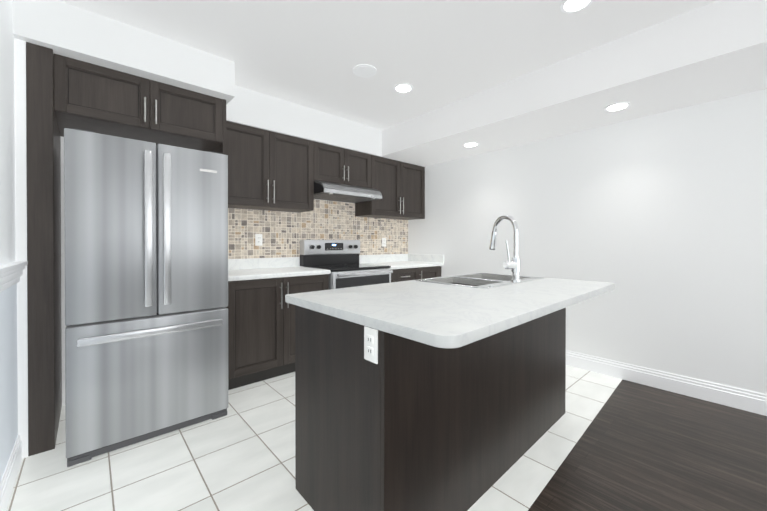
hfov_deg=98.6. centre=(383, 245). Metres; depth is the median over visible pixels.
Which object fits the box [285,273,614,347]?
island countertop
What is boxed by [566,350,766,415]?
baseboard
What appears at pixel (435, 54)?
ceiling
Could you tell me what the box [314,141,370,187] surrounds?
upper cabinet
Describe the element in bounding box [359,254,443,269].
countertop
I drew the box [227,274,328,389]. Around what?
base cabinet
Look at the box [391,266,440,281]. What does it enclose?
base cabinet
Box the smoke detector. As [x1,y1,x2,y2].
[353,64,376,77]
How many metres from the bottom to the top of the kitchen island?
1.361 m
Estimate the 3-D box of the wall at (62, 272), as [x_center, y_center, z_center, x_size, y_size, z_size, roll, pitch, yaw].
[-1.076,-0.114,3.546,3.950,2.520,0.120,0,0,-42]
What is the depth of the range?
3.55 m
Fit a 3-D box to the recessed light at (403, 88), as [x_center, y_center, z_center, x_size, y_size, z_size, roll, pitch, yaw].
[0.173,-1.366,2.871,0.164,0.008,0.164,0,0,-42]
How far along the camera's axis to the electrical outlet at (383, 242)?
4.41 m
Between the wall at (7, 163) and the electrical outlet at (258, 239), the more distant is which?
the electrical outlet at (258, 239)
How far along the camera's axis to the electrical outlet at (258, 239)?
3.29 m
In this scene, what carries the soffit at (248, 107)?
attached to the ceiling at (435, 54)
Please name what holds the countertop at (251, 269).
on the base cabinet at (261, 329)
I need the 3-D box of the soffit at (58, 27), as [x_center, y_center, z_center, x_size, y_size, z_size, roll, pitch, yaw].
[-1.764,-1.238,2.360,1.108,0.257,0.719,0,0,-42]
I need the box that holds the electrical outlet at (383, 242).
[382,238,385,246]
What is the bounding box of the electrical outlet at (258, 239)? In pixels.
[255,234,261,245]
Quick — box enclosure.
[26,42,226,455]
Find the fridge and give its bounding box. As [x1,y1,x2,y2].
[64,128,227,466]
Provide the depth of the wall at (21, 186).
1.78 m
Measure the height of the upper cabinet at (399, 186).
0.703 m
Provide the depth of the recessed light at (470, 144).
3.46 m
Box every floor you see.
[6,365,621,510]
[528,379,766,510]
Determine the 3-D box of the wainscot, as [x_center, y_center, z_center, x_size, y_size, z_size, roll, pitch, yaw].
[-0.172,0.632,-0.207,0.046,1.070,5.315,0,0,-42]
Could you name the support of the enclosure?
on the floor at (240, 456)
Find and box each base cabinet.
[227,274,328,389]
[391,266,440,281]
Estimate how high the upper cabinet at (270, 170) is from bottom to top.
0.703 m
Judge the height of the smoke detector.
0.008 m
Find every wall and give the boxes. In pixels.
[0,0,15,264]
[15,38,27,458]
[61,137,399,404]
[408,89,766,394]
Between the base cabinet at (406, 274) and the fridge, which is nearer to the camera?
the fridge
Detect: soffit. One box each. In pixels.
[13,0,234,104]
[226,85,381,156]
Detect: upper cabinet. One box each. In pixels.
[226,121,313,212]
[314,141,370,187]
[355,155,424,219]
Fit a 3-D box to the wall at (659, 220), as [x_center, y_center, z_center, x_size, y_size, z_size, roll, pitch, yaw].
[2.765,-0.106,2.125,0.120,2.520,7.120,0,0,-42]
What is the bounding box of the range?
[300,240,392,289]
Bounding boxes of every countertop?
[228,257,330,280]
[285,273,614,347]
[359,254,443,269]
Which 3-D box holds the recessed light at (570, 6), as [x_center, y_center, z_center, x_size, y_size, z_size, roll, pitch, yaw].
[1.086,-1.360,1.850,0.164,0.008,0.164,0,0,-42]
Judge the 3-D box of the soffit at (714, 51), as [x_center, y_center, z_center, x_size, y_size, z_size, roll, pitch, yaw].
[2.382,-1.209,1.857,0.799,0.309,6.998,0,0,-42]
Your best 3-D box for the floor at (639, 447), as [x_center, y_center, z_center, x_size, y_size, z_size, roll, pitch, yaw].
[2.191,1.206,-0.098,3.950,0.080,4.561,0,0,-42]
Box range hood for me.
[314,180,381,202]
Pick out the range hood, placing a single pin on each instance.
(329, 191)
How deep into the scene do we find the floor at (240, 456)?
1.72 m
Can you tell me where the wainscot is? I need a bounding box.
[0,261,27,510]
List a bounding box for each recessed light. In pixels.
[394,83,412,92]
[463,142,478,146]
[560,0,592,12]
[604,102,629,111]
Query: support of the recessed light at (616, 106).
in the soffit at (714, 51)
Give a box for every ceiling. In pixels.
[59,0,717,129]
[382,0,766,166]
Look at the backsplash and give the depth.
3.66 m
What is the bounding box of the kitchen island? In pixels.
[285,214,614,510]
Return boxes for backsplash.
[228,199,407,258]

